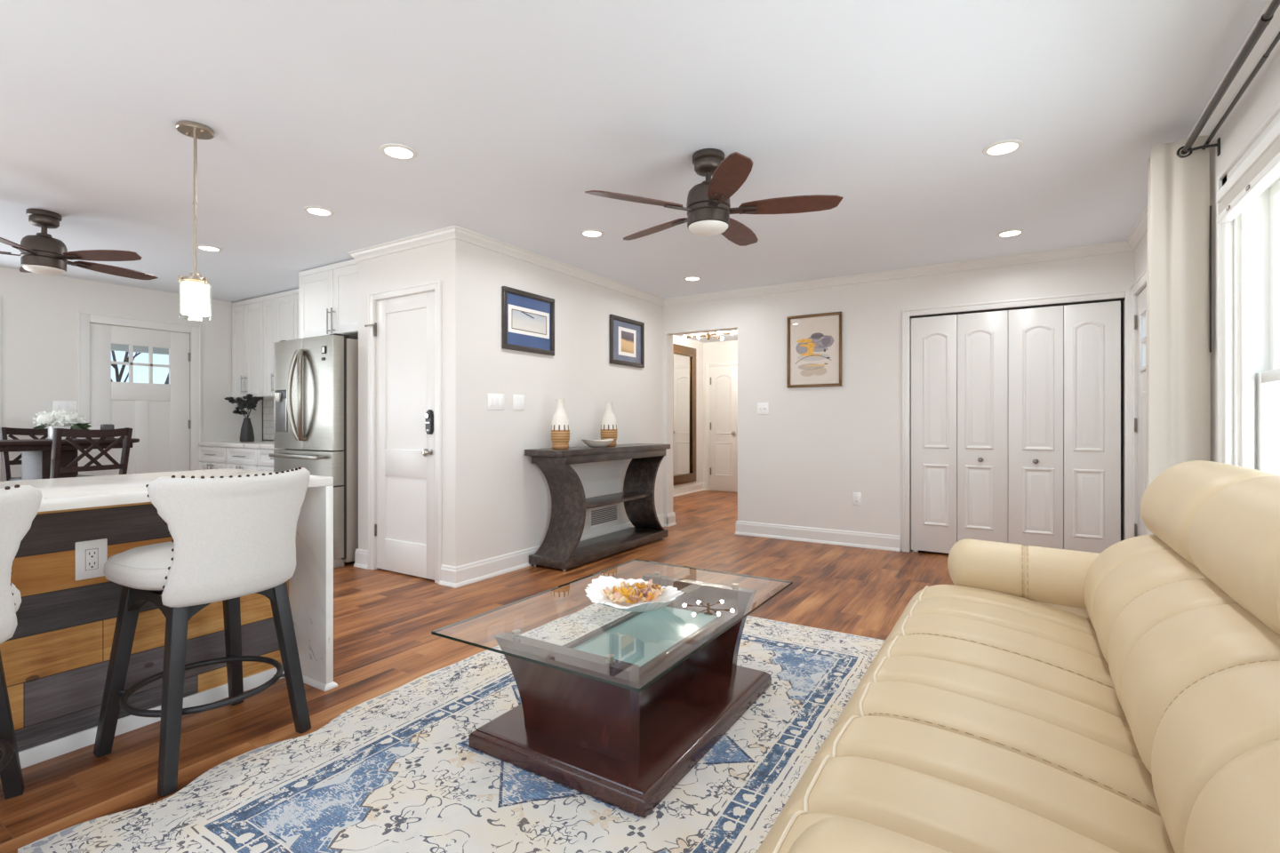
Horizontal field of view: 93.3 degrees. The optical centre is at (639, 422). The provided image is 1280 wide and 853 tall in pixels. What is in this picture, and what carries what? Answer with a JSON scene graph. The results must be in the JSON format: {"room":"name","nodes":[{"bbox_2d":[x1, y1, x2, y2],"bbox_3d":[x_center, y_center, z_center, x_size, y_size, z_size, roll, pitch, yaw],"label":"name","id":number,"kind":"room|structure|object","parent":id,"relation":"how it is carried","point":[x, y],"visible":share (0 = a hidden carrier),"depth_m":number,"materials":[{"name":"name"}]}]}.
{"room":"living room","nodes":[
{"label":"living room","id":0,"kind":"room"},
{"bbox_2d":[0,266,263,481],"bbox_3d":[-5.976,-0.103,4.372,0.150,2.440,6.060,0,0,32],"label":"wall","id":1,"kind":"structure","parent":0,"point":[39,312],"depth_m":5.48,"materials":[{"name":"paint"}]},
{"bbox_2d":[0,296,0,481],"bbox_3d":[-6.183,0.024,3.876,0.025,2.186,2.913,0,0,32],"label":"door frame","id":2,"kind":"structure","parent":1,"relation":"attached to","point":[0,296],"depth_m":5.10,"materials":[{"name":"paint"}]},
{"bbox_2d":[52,400,76,414],"bbox_3d":[-5.199,-0.138,5.461,0.009,0.116,0.164,0,0,32],"label":"switch plate","id":3,"kind":"object","parent":1,"relation":"attached to","point":[68,406],"visible":0.75,"depth_m":5.46,"materials":[{"name":"white plastic"}]},
{"bbox_2d":[77,311,200,475],"bbox_3d":[-4.887,0.049,5.944,0.025,2.136,0.983,0,0,32],"label":"door frame","id":4,"kind":"structure","parent":1,"relation":"attached to","point":[84,318],"depth_m":5.92,"materials":[{"name":"paint"}]},
{"bbox_2d":[89,323,190,476],"bbox_3d":[-4.890,0.089,5.953,0.110,2.032,0.810,0,0,32],"label":"door","id":5,"kind":"structure","parent":1,"relation":"in","point":[157,415],"depth_m":5.96,"materials":[{"name":"paint"}]},
{"bbox_2d":[358,239,469,569],"bbox_3d":[-1.694,-0.103,4.461,1.110,2.440,0.120,0,0,32],"label":"wall","id":6,"kind":"structure","parent":0,"point":[447,261],"depth_m":4.19,"materials":[{"name":"paint"}]},
{"bbox_2d":[353,548,367,569],"bbox_3d":[-2.142,1.050,4.655,0.175,0.135,0.028,0,0,32],"label":"baseboard","id":7,"kind":"structure","parent":6,"relation":"attached to","point":[361,556],"depth_m":4.66,"materials":[{"name":"paint"}]},
{"bbox_2d":[364,290,434,580],"bbox_3d":[-1.757,0.095,4.429,0.796,2.045,0.122,0,0,32],"label":"door","id":8,"kind":"structure","parent":6,"relation":"in","point":[404,328],"depth_m":4.42,"materials":[{"name":"paint"}]},
{"bbox_2d":[347,224,455,262],"bbox_3d":[-1.740,-1.288,4.388,1.214,0.070,0.052,0,0,32],"label":"crown molding","id":9,"kind":"structure","parent":6,"relation":"attached to","point":[446,234],"depth_m":4.35,"materials":[{"name":"paint"}]},
{"bbox_2d":[368,280,441,584],"bbox_3d":[-1.724,0.066,4.394,0.813,2.102,0.025,0,0,32],"label":"door frame","id":10,"kind":"structure","parent":6,"relation":"attached to","point":[436,285],"depth_m":4.31,"materials":[{"name":"paint"}]},
{"bbox_2d":[439,564,455,588],"bbox_3d":[-1.310,1.050,4.133,0.166,0.135,0.028,0,0,32],"label":"baseboard","id":11,"kind":"structure","parent":6,"relation":"attached to","point":[447,573],"depth_m":4.14,"materials":[{"name":"paint"}]},
{"bbox_2d":[0,490,954,852],"bbox_3d":[-1.060,1.167,4.518,8.325,0.100,11.830,0,0,32],"label":"floor","id":12,"kind":"structure","parent":0,"point":[384,620],"depth_m":3.50,"materials":[{"name":"brown wood"}]},
{"bbox_2d":[0,484,42,799],"bbox_3d":[-1.880,0.640,1.508,0.560,0.961,0.595,0,0,-40],"label":"bar stool","id":13,"kind":"object","parent":12,"relation":"on","point":[20,505],"visible":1,"depth_m":1.57,"materials":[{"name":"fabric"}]},
{"bbox_2d":[10,585,21,612],"bbox_3d":[-1.924,0.473,1.525,0.486,0.107,0.486,0,0,32],"label":"seat cushion","id":14,"kind":"object","parent":13,"relation":"on","point":[15,594],"depth_m":1.62,"materials":[{"name":"fabric"}]},
{"bbox_2d":[0,427,94,481],"bbox_3d":[-4.962,0.577,5.085,0.509,1.081,0.480,0,0,28],"label":"dining chair","id":15,"kind":"object","parent":12,"relation":"on","point":[4,431],"visible":0.22,"depth_m":5.04,"materials":[{"name":"brown wood"}]},
{"bbox_2d":[0,438,139,480],"bbox_3d":[-4.652,0.625,4.539,0.620,0.985,1.300,0,0,25],"label":"dining table","id":16,"kind":"object","parent":12,"relation":"on","point":[36,453],"visible":0.38,"depth_m":4.57,"materials":[{"name":"brown wood"}]},
{"bbox_2d":[32,409,91,439],"bbox_3d":[-4.572,0.013,4.763,0.260,0.236,0.354,0,0,32],"label":"flower arrangement","id":17,"kind":"object","parent":16,"relation":"on","point":[61,418],"visible":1,"depth_m":4.71,"materials":[{"name":"white plant"}]},
{"bbox_2d":[100,424,114,439],"bbox_3d":[-4.387,0.072,4.975,0.070,0.118,0.072,0,0,32],"label":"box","id":18,"kind":"object","parent":16,"relation":"on","point":[102,427],"visible":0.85,"depth_m":4.96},
{"bbox_2d":[49,427,132,479],"bbox_3d":[-4.175,0.577,4.455,0.509,1.081,0.480,0,0,16],"label":"dining chair","id":19,"kind":"object","parent":12,"relation":"on","point":[125,434],"visible":0.46,"depth_m":4.37,"materials":[{"name":"brown wood"}]},
{"bbox_2d":[0,468,337,768],"bbox_3d":[-2.267,0.673,1.857,0.932,0.888,2.238,0,0,32],"label":"kitchen island","id":20,"kind":"object","parent":12,"relation":"on","point":[55,660],"visible":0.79,"depth_m":2.13,"materials":[{"name":"white stone"}]},
{"bbox_2d":[75,538,107,581],"bbox_3d":[-1.911,0.476,2.104,0.006,0.132,0.086,0,0,32],"label":"outlet","id":21,"kind":"object","parent":20,"relation":"attached to","point":[91,554],"depth_m":2.10,"materials":[{"name":"white plastic"}]},
{"bbox_2d":[85,548,97,570],"bbox_3d":[-1.908,0.476,2.102,0.003,0.070,0.033,0,0,32],"label":"receptacle","id":22,"kind":"object","parent":20,"relation":"attached to","point":[91,554],"depth_m":2.10,"materials":[{"name":"white plastic"}]},
{"bbox_2d":[0,468,333,511],"bbox_3d":[-2.271,0.247,1.851,0.905,0.036,2.225,0,0,32],"label":"island countertop","id":23,"kind":"structure","parent":20,"relation":"on","point":[100,491],"depth_m":2.17,"materials":[{"name":"white stone"}]},
{"bbox_2d":[93,466,311,796],"bbox_3d":[-1.503,0.639,2.105,0.582,0.962,0.503,0,0,29],"label":"bar stool","id":24,"kind":"object","parent":12,"relation":"on","point":[234,538],"visible":1,"depth_m":1.95,"materials":[{"name":"white fabric"}]},
{"bbox_2d":[103,541,173,590],"bbox_3d":[-1.543,0.473,2.128,0.486,0.107,0.486,0,0,29],"label":"seat cushion","id":25,"kind":"object","parent":24,"relation":"on","point":[148,567],"depth_m":1.91,"materials":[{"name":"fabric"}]},
{"bbox_2d":[199,446,228,470],"bbox_3d":[-4.225,0.680,6.449,0.600,0.873,0.676,0,0,32],"label":"base cabinet","id":26,"kind":"object","parent":12,"relation":"on","point":[210,457],"visible":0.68,"depth_m":6.18,"materials":[{"name":"paint"}]},
{"bbox_2d":[198,440,277,449],"bbox_3d":[-3.618,0.223,6.075,2.034,0.042,0.640,0,0,32],"label":"countertop","id":27,"kind":"structure","parent":26,"relation":"on","point":[256,444],"depth_m":6.02,"materials":[{"name":"white stone"}]},
{"bbox_2d":[224,393,263,441],"bbox_3d":[-4.207,-0.053,6.450,0.437,0.508,0.245,0,0,32],"label":"vase","id":28,"kind":"object","parent":27,"relation":"on","point":[246,435],"visible":0.99,"depth_m":6.42,"materials":[{"name":"black ceramic"}]},
{"bbox_2d":[226,447,259,471],"bbox_3d":[-3.715,0.680,6.129,0.596,0.873,0.676,0,0,32],"label":"base cabinet","id":29,"kind":"object","parent":12,"relation":"on","point":[245,459],"visible":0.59,"depth_m":5.86,"materials":[{"name":"paint"}]},
{"bbox_2d":[256,448,273,471],"bbox_3d":[-3.115,0.680,5.753,0.811,0.873,0.676,0,0,32],"label":"base cabinet","id":30,"kind":"object","parent":12,"relation":"on","point":[266,463],"visible":0.16,"depth_m":5.64,"materials":[{"name":"paint"}]},
{"bbox_2d":[269,333,358,567],"bbox_3d":[-2.494,0.215,5.130,0.847,1.803,0.956,0,0,32],"label":"refrigerator","id":31,"kind":"object","parent":12,"relation":"on","point":[316,379],"visible":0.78,"depth_m":4.71,"materials":[{"name":"metal"}]},
{"bbox_2d":[17,603,884,852],"bbox_3d":[-0.087,1.111,2.261,1.870,0.010,2.800,0,0,32],"label":"area rug","id":32,"kind":"object","parent":12,"relation":"on","point":[397,771],"visible":0.52,"depth_m":1.85,"materials":[{"name":"fabric"}]},
{"bbox_2d":[431,559,792,818],"bbox_3d":[-0.013,0.896,2.310,0.813,0.419,1.250,0,0,32],"label":"coffee table","id":33,"kind":"object","parent":32,"relation":"on","point":[618,714],"visible":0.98,"depth_m":2.02,"materials":[{"name":"brown wood"}]},
{"bbox_2d":[584,576,686,612],"bbox_3d":[-0.023,0.648,2.255,0.401,0.077,0.341,0,0,32],"label":"bowl","id":34,"kind":"object","parent":33,"relation":"on","point":[596,593],"visible":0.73,"depth_m":2.25,"materials":[{"name":"white ceramic"}]},
{"bbox_2d":[613,585,633,599],"bbox_3d":[-0.057,0.631,2.240,0.081,0.055,0.088,0,0,-37],"label":"dried flower","id":35,"kind":"object","parent":34,"relation":"in","point":[625,592],"visible":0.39,"depth_m":2.22,"materials":[{"name":"plant"}]},
{"bbox_2d":[572,606,718,667],"bbox_3d":[0.021,0.817,2.306,0.309,0.008,0.730,0,0,32],"label":"shelf","id":36,"kind":"object","parent":33,"relation":"attached to","point":[640,639],"depth_m":2.31,"materials":[{"name":"teal glass"}]},
{"bbox_2d":[524,443,670,571],"bbox_3d":[-0.299,0.662,5.260,0.370,0.910,1.645,0,0,32],"label":"console table","id":37,"kind":"object","parent":12,"relation":"on","point":[562,548],"visible":1,"depth_m":4.87,"materials":[{"name":"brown wood"}]},
{"bbox_2d":[551,399,569,449],"bbox_3d":[-0.627,0.009,4.760,0.152,0.395,0.152,0,0,32],"label":"bottle vase","id":38,"kind":"object","parent":37,"relation":"on","point":[560,426],"visible":0.99,"depth_m":4.71,"materials":[{"name":"ceramic"}]},
{"bbox_2d":[581,439,614,447],"bbox_3d":[-0.351,0.172,5.059,0.211,0.069,0.375,0,0,32],"label":"bowl","id":39,"kind":"object","parent":37,"relation":"on","point":[597,444],"visible":1,"depth_m":4.97,"materials":[{"name":"silver ceramic"}]},
{"bbox_2d":[600,401,617,446],"bbox_3d":[-0.275,0.011,5.342,0.152,0.391,0.152,0,0,32],"label":"bottle vase","id":40,"kind":"object","parent":37,"relation":"on","point":[609,430],"visible":0.79,"depth_m":5.29,"materials":[{"name":"ceramic"}]},
{"bbox_2d":[585,491,650,509],"bbox_3d":[-0.297,0.672,5.258,0.295,0.026,1.025,0,0,32],"label":"shelf","id":41,"kind":"object","parent":37,"relation":"attached to","point":[625,496],"depth_m":5.28,"materials":[{"name":"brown wood"}]},
{"bbox_2d":[755,460,1279,852],"bbox_3d":[1.021,0.613,1.402,1.069,0.985,2.293,0,0,32],"label":"sofa","id":42,"kind":"object","parent":12,"relation":"on","point":[1124,698],"visible":1,"depth_m":1.19,"materials":[{"name":"beige leather"}]},
{"bbox_2d":[755,716,1174,852],"bbox_3d":[0.552,0.825,0.987,0.713,0.385,0.596,0,0,32],"label":"seat cushion","id":43,"kind":"object","parent":42,"relation":"on","point":[947,788],"depth_m":1.05,"materials":[{"name":"beige leather"}]},
{"bbox_2d":[829,634,1161,816],"bbox_3d":[0.871,0.825,1.496,0.715,0.385,0.596,0,0,32],"label":"seat cushion","id":44,"kind":"object","parent":42,"relation":"on","point":[1076,724],"depth_m":1.40,"materials":[{"name":"beige leather"}]},
{"bbox_2d":[878,584,1114,689],"bbox_3d":[1.208,0.825,2.034,0.714,0.385,0.666,0,0,32],"label":"seat cushion","id":45,"kind":"object","parent":42,"relation":"on","point":[1057,630],"depth_m":1.97,"materials":[{"name":"beige leather"}]},
{"bbox_2d":[1083,535,1207,663],"bbox_3d":[1.538,0.542,1.827,0.282,0.353,0.666,0,0,32],"label":"cushion","id":46,"kind":"object","parent":42,"relation":"on","point":[1130,568],"depth_m":1.75,"materials":[{"name":"beige leather"}]},
{"bbox_2d":[1107,578,1279,774],"bbox_3d":[1.200,0.542,1.289,0.284,0.352,0.596,0,0,32],"label":"cushion","id":47,"kind":"object","parent":42,"relation":"on","point":[1172,636],"depth_m":1.21,"materials":[{"name":"beige leather"}]},
{"bbox_2d":[1151,660,1279,852],"bbox_3d":[0.882,0.541,0.781,0.283,0.352,0.596,0,0,32],"label":"cushion","id":48,"kind":"object","parent":42,"relation":"on","point":[1215,757],"depth_m":0.86,"materials":[{"name":"beige leather"}]},
{"bbox_2d":[455,544,541,588],"bbox_3d":[-1.029,1.045,4.451,0.028,0.143,0.860,0,0,32],"label":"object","id":49,"kind":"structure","parent":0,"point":[476,572],"depth_m":4.38,"materials":[{"name":"paint"}]},
{"bbox_2d":[469,243,663,563],"bbox_3d":[-0.515,-0.103,5.392,0.100,2.440,2.710,0,0,32],"label":"wall","id":50,"kind":"structure","parent":0,"point":[510,498],"depth_m":4.85,"materials":[{"name":"paint"}]},
{"bbox_2d":[488,393,504,409],"bbox_3d":[-1.053,-0.153,4.430,0.009,0.116,0.164,0,0,32],"label":"switch plate","id":51,"kind":"object","parent":50,"relation":"attached to","point":[495,401],"visible":1,"depth_m":4.42,"materials":[{"name":"white plastic"}]},
{"bbox_2d":[512,394,524,410],"bbox_3d":[-0.929,-0.153,4.631,0.006,0.116,0.118,0,0,32],"label":"switch plate","id":52,"kind":"object","parent":50,"relation":"attached to","point":[518,401],"visible":1,"depth_m":4.62,"materials":[{"name":"white plastic"}]},
{"bbox_2d":[502,286,554,355],"bbox_3d":[-0.861,-0.782,4.718,0.024,0.464,0.580,0,0,32],"label":"framed picture","id":53,"kind":"object","parent":50,"relation":"attached to","point":[528,318],"visible":1,"depth_m":4.70,"materials":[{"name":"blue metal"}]},
{"bbox_2d":[512,309,545,334],"bbox_3d":[-0.862,-0.785,4.722,0.002,0.138,0.385,0,0,32],"label":"print","id":54,"kind":"object","parent":53,"relation":"attached to","point":[524,321],"depth_m":4.71},
{"bbox_2d":[455,225,664,306],"bbox_3d":[-0.496,-1.288,5.279,0.052,0.070,2.882,0,0,32],"label":"crown molding","id":55,"kind":"structure","parent":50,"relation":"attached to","point":[461,234],"depth_m":4.88,"materials":[{"name":"paint"}]},
{"bbox_2d":[589,503,618,529],"bbox_3d":[-0.328,0.862,5.588,0.008,0.180,0.460,0,0,32],"label":"air vent","id":56,"kind":"object","parent":50,"relation":"in","point":[600,516],"visible":1,"depth_m":5.57,"materials":[{"name":"metal"}]},
{"bbox_2d":[609,314,644,367],"bbox_3d":[-0.120,-0.786,5.900,0.024,0.460,0.584,0,0,32],"label":"framed picture","id":57,"kind":"object","parent":50,"relation":"attached to","point":[627,336],"visible":1,"depth_m":5.88,"materials":[{"name":"paper"}]},
{"bbox_2d":[621,330,633,353],"bbox_3d":[-0.121,-0.786,5.904,0.002,0.200,0.225,0,0,32],"label":"print","id":58,"kind":"object","parent":57,"relation":"attached to","point":[627,336],"depth_m":5.90},
{"bbox_2d":[579,522,634,541],"bbox_3d":[-0.301,1.001,5.613,0.028,0.055,0.872,0,0,32],"label":"baseboard","id":59,"kind":"structure","parent":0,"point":[607,531],"depth_m":5.59,"materials":[{"name":"paint"}]},
{"bbox_2d":[0,0,1268,343],"bbox_3d":[-1.060,-1.373,4.518,8.325,0.100,11.830,0,0,32],"label":"ceiling","id":60,"kind":"structure","parent":0,"point":[511,111],"depth_m":2.68,"materials":[{"name":"paint"}]},
{"bbox_2d":[0,208,158,279],"bbox_3d":[-3.761,-1.129,3.843,1.191,0.388,1.196,0,0,32],"label":"ceiling fan","id":61,"kind":"object","parent":60,"relation":"hanging from","point":[41,253],"visible":1,"depth_m":3.77,"materials":[{"name":"wood"}]},
{"bbox_2d":[175,120,214,317],"bbox_3d":[-1.995,-0.894,2.710,0.140,0.856,0.140,0,0,32],"label":"pendant lamp","id":62,"kind":"object","parent":60,"relation":"hanging from","point":[195,290],"visible":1,"depth_m":2.69,"materials":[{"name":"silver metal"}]},
{"bbox_2d":[196,244,223,251],"bbox_3d":[-3.261,-1.319,4.570,0.170,0.008,0.170,0,0,32],"label":"recessed light","id":63,"kind":"object","parent":60,"relation":"in","point":[209,248],"visible":0.95,"depth_m":4.56,"materials":[{"name":"paint"}]},
{"bbox_2d":[303,206,334,215],"bbox_3d":[-2.003,-1.319,3.770,0.170,0.008,0.170,0,0,32],"label":"recessed light","id":64,"kind":"object","parent":60,"relation":"in","point":[317,211],"visible":1,"depth_m":3.76,"materials":[{"name":"paint"}]},
{"bbox_2d":[379,143,417,159],"bbox_3d":[-1.176,-1.319,2.944,0.170,0.008,0.170,0,0,32],"label":"recessed light","id":65,"kind":"object","parent":60,"relation":"in","point":[396,151],"visible":1,"depth_m":2.94,"materials":[{"name":"paint"}]},
{"bbox_2d":[579,229,604,237],"bbox_3d":[-0.334,-1.319,4.211,0.170,0.008,0.170,0,0,32],"label":"recessed light","id":66,"kind":"object","parent":60,"relation":"in","point":[588,233],"visible":1,"depth_m":4.20,"materials":[{"name":"paint"}]},
{"bbox_2d":[683,331,734,340],"bbox_3d":[0.961,-1.245,8.498,0.671,0.156,0.703,0,0,32],"label":"hall ceiling light","id":67,"kind":"object","parent":60,"relation":"attached to","point":[708,336],"visible":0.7,"depth_m":8.49,"materials":[{"name":"gold metal"}]},
{"bbox_2d":[584,148,842,246],"bbox_3d":[0.368,-1.129,3.030,1.204,0.388,1.160,0,0,32],"label":"ceiling fan","id":68,"kind":"object","parent":60,"relation":"hanging from","point":[708,209],"visible":1,"depth_m":2.90,"materials":[{"name":"wood"}]},
{"bbox_2d":[982,139,1023,156],"bbox_3d":[1.743,-1.319,2.902,0.170,0.008,0.170,0,0,32],"label":"recessed light","id":69,"kind":"object","parent":60,"relation":"in","point":[1002,148],"visible":1,"depth_m":2.90,"materials":[{"name":"paint"}]},
{"bbox_2d":[996,229,1024,237],"bbox_3d":[2.579,-1.319,4.208,0.170,0.008,0.170,0,0,32],"label":"recessed light","id":70,"kind":"object","parent":60,"relation":"in","point":[1010,233],"visible":1,"depth_m":4.20,"materials":[{"name":"paint"}]},
{"bbox_2d":[673,336,703,487],"bbox_3d":[0.103,-0.103,8.599,0.100,2.440,3.380,0,0,32],"label":"wall","id":71,"kind":"structure","parent":0,"point":[699,346],"depth_m":9.88,"materials":[{"name":"paint"}]},
{"bbox_2d":[673,344,695,485],"bbox_3d":[0.656,-0.123,9.341,0.042,2.140,0.925,0,0,32],"label":"wall mirror","id":72,"kind":"object","parent":71,"relation":"attached to","point":[684,357],"visible":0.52,"depth_m":9.43,"materials":[{"name":"brown wood"}]},
{"bbox_2d":[673,353,691,475],"bbox_3d":[0.642,-0.123,9.349,0.008,1.880,0.665,0,0,32],"label":"mirror glass","id":73,"kind":"object","parent":72,"relation":"attached to","point":[682,362],"depth_m":9.36,"materials":[{"name":"mirror"}]},
{"bbox_2d":[673,481,703,496],"bbox_3d":[0.197,1.050,8.628,0.028,0.135,3.230,0,0,32],"label":"baseboard","id":74,"kind":"structure","parent":71,"relation":"attached to","point":[688,489],"depth_m":9.52,"materials":[{"name":"paint"}]},
{"bbox_2d":[703,340,737,492],"bbox_3d":[1.980,-0.103,9.475,2.150,2.440,0.100,0,0,32],"label":"wall","id":75,"kind":"structure","parent":0,"point":[720,351],"depth_m":9.90,"materials":[{"name":"paint"}]},
{"bbox_2d":[705,361,737,490],"bbox_3d":[1.354,0.069,9.794,0.623,2.096,0.025,0,0,32],"label":"door frame","id":76,"kind":"structure","parent":75,"relation":"attached to","point":[708,365],"depth_m":9.94,"materials":[{"name":"paint"}]},
{"bbox_2d":[709,365,737,491],"bbox_3d":[1.340,0.093,9.771,0.502,2.024,0.080,0,0,32],"label":"door","id":77,"kind":"structure","parent":75,"relation":"in","point":[723,380],"depth_m":9.79,"materials":[{"name":"paint"}]},
{"bbox_2d":[663,251,1134,551],"bbox_3d":[1.467,-0.103,5.837,5.145,2.440,0.150,0,0,32],"label":"wall","id":78,"kind":"structure","parent":0,"point":[802,463],"depth_m":5.52,"materials":[{"name":"paint"}]},
{"bbox_2d":[665,512,676,527],"bbox_3d":[0.338,1.050,6.547,0.028,0.135,0.186,0,0,32],"label":"baseboard","id":79,"kind":"structure","parent":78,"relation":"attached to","point":[670,521],"depth_m":6.54,"materials":[{"name":"paint"}]},
{"bbox_2d":[757,402,768,415],"bbox_3d":[1.200,-0.137,5.905,0.118,0.116,0.020,0,0,32],"label":"switch plate","id":80,"kind":"object","parent":78,"relation":"attached to","point":[763,408],"visible":1,"depth_m":5.91,"materials":[{"name":"white plastic"}]},
{"bbox_2d":[786,312,841,387],"bbox_3d":[1.623,-0.673,5.635,0.508,0.678,0.024,0,0,32],"label":"framed picture","id":81,"kind":"object","parent":78,"relation":"attached to","point":[813,341],"visible":1,"depth_m":5.64,"materials":[{"name":"paper"}]},
{"bbox_2d":[792,318,835,382],"bbox_3d":[1.624,-0.673,5.637,0.400,0.570,0.002,0,0,32],"label":"print","id":82,"kind":"object","parent":81,"relation":"attached to","point":[813,339],"depth_m":5.63},
{"bbox_2d":[735,520,900,551],"bbox_3d":[1.607,1.050,5.645,1.532,0.135,0.028,0,0,32],"label":"baseboard","id":83,"kind":"structure","parent":78,"relation":"attached to","point":[788,532],"depth_m":5.59,"materials":[{"name":"paint"}]},
{"bbox_2d":[852,492,861,505],"bbox_3d":[1.952,0.687,5.439,0.072,0.116,0.008,0,0,32],"label":"outlet plate","id":84,"kind":"object","parent":78,"relation":"attached to","point":[856,496],"visible":1,"depth_m":5.44,"materials":[{"name":"white plastic"}]},
{"bbox_2d":[663,240,1134,306],"bbox_3d":[1.913,-1.288,5.438,3.965,0.070,0.052,0,0,32],"label":"crown molding","id":85,"kind":"structure","parent":78,"relation":"attached to","point":[1116,247],"depth_m":5.14,"materials":[{"name":"paint"}]},
{"bbox_2d":[910,310,1007,553],"bbox_3d":[2.636,0.108,5.019,0.718,2.017,0.065,0,0,32],"label":"door","id":86,"kind":"structure","parent":78,"relation":"in","point":[959,363],"depth_m":5.01,"materials":[{"name":"paint"}]},
{"bbox_2d":[902,288,1131,552],"bbox_3d":[2.937,0.071,4.813,1.569,2.092,0.025,0,0,32],"label":"trim","id":87,"kind":"structure","parent":78,"relation":"attached to","point":[1120,293],"depth_m":4.75,"materials":[{"name":"paint"}]},
{"bbox_2d":[910,297,1124,318],"bbox_3d":[2.955,-0.912,4.842,1.456,0.010,0.036,0,0,32],"label":"closet track","id":88,"kind":"object","parent":78,"relation":"attached to","point":[1123,299],"visible":1,"depth_m":4.78,"materials":[{"name":"metal"}]},
{"bbox_2d":[1008,300,1120,553],"bbox_3d":[3.243,0.098,4.638,0.708,1.995,0.065,0,0,32],"label":"door","id":89,"kind":"structure","parent":78,"relation":"in","point":[1092,331],"depth_m":4.63,"materials":[{"name":"paint"}]},
{"bbox_2d":[1063,306,1063,549],"bbox_3d":[2.734,-0.103,5.840,3.002,2.440,0.100,0,0,32],"label":"wall","id":90,"kind":"structure","parent":0,"point":[1063,307],"depth_m":5.21,"materials":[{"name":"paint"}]},
{"bbox_2d":[1120,40,1279,541],"bbox_3d":[1.718,-0.103,1.254,0.150,2.440,8.950,0,0,32],"label":"wall","id":91,"kind":"structure","parent":0,"point":[1262,94],"depth_m":2.48,"materials":[{"name":"paint"}]},
{"bbox_2d":[1129,268,1146,537],"bbox_3d":[3.316,0.064,3.967,0.025,2.106,1.048,0,0,32],"label":"door frame","id":92,"kind":"structure","parent":91,"relation":"attached to","point":[1140,282],"depth_m":4.35,"materials":[{"name":"paint"}]},
{"bbox_2d":[1134,287,1146,536],"bbox_3d":[3.327,0.097,3.970,0.110,2.017,0.909,0,0,32],"label":"door","id":93,"kind":"structure","parent":91,"relation":"in","point":[1142,296],"depth_m":4.17,"materials":[{"name":"paint"}]},
{"bbox_2d":[1126,0,1279,250],"bbox_3d":[1.420,-1.288,0.969,0.052,0.070,8.150,0,0,32],"label":"crown molding","id":94,"kind":"structure","parent":91,"relation":"attached to","point":[1272,29],"depth_m":2.28,"materials":[{"name":"paint"}]},
{"bbox_2d":[1180,0,1279,156],"bbox_3d":[1.677,-1.158,1.439,0.116,0.070,3.020,0,0,32],"label":"curtain rod","id":95,"kind":"object","parent":91,"relation":"attached to","point":[1268,16],"visible":0.91,"depth_m":2.08,"materials":[{"name":"black metal"}]},
{"bbox_2d":[1144,136,1211,535],"bbox_3d":[2.408,-0.070,2.728,0.223,2.335,0.234,0,0,22],"label":"curtain","id":96,"kind":"object","parent":95,"relation":"hanging from","point":[1179,246],"visible":0.59,"depth_m":2.65,"materials":[{"name":"fabric"}]},
{"bbox_2d":[1216,99,1279,475],"bbox_3d":[1.742,-0.209,1.357,0.180,1.592,2.570,0,0,32],"label":"window","id":97,"kind":"structure","parent":91,"relation":"in","point":[1257,228],"depth_m":2.32,"materials":[{"name":"glass"}]},
{"bbox_2d":[1216,120,1279,223],"bbox_3d":[1.682,-0.850,1.392,0.050,0.123,2.335,0,0,32],"label":"window blind","id":98,"kind":"object","parent":97,"relation":"attached to","point":[1260,169],"visible":1,"depth_m":2.05,"materials":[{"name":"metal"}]},
{"bbox_3d":[-3.056,-0.103,6.177,3.180,2.440,0.100,0,0,32],"label":"wall","id":99,"kind":"structure","parent":0,"visible":0},
{"bbox_2d":[263,398,273,439],"bbox_3d":[-3.452,-0.037,6.360,2.006,0.472,0.009,0,0,32],"label":"wall","id":100,"kind":"structure","parent":99,"relation":"attached to","point":[268,404],"depth_m":6.82,"materials":[{"name":"white tile"}]},
{"bbox_2d":[232,296,273,399],"bbox_3d":[-4.121,-0.792,6.564,0.653,1.038,0.352,0,0,32],"label":"upper cabinet","id":101,"kind":"object","parent":100,"relation":"attached to","point":[247,316],"visible":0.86,"depth_m":6.43,"materials":[{"name":"paint"}]},
{"bbox_2d":[262,289,294,397],"bbox_3d":[-3.592,-0.792,6.232,0.588,1.038,0.352,0,0,32],"label":"upper cabinet","id":102,"kind":"object","parent":100,"relation":"attached to","point":[277,308],"visible":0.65,"depth_m":6.15,"materials":[{"name":"paint"}]},
{"bbox_2d":[293,288,298,339],"bbox_3d":[-3.045,-0.792,5.889,0.696,1.038,0.352,0,0,32],"label":"upper cabinet","id":103,"kind":"object","parent":100,"relation":"attached to","point":[295,292],"visible":0.08,"depth_m":5.92,"materials":[{"name":"paint"}]},
{"bbox_2d":[298,258,358,339],"bbox_3d":[-2.402,-1.020,5.279,0.951,0.583,0.702,0,0,32],"label":"upper cabinet","id":104,"kind":"object","parent":99,"relation":"attached to","point":[328,295],"visible":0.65,"depth_m":5.02,"materials":[{"name":"paint"}]},
{"label":"outside","id":105,"kind":"structure","parent":0,"visible":0},
{"bbox_2d":[111,350,141,382],"bbox_3d":[-7.730,-1.017,8.198,2.538,4.881,2.512,0,0,38],"label":"bare tree","id":106,"kind":"object","parent":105,"point":[118,376],"visible":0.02,"depth_m":8.10,"materials":[{"name":"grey plant"}]},
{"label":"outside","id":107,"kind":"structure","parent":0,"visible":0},
{"bbox_2d":[111,344,168,354],"bbox_3d":[-6.010,-1.023,6.482,2.130,0.240,4.200,0,0,32],"label":"porch roof","id":108,"kind":"structure","parent":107,"point":[114,347],"depth_m":7.71,"materials":[{"name":"paint"}]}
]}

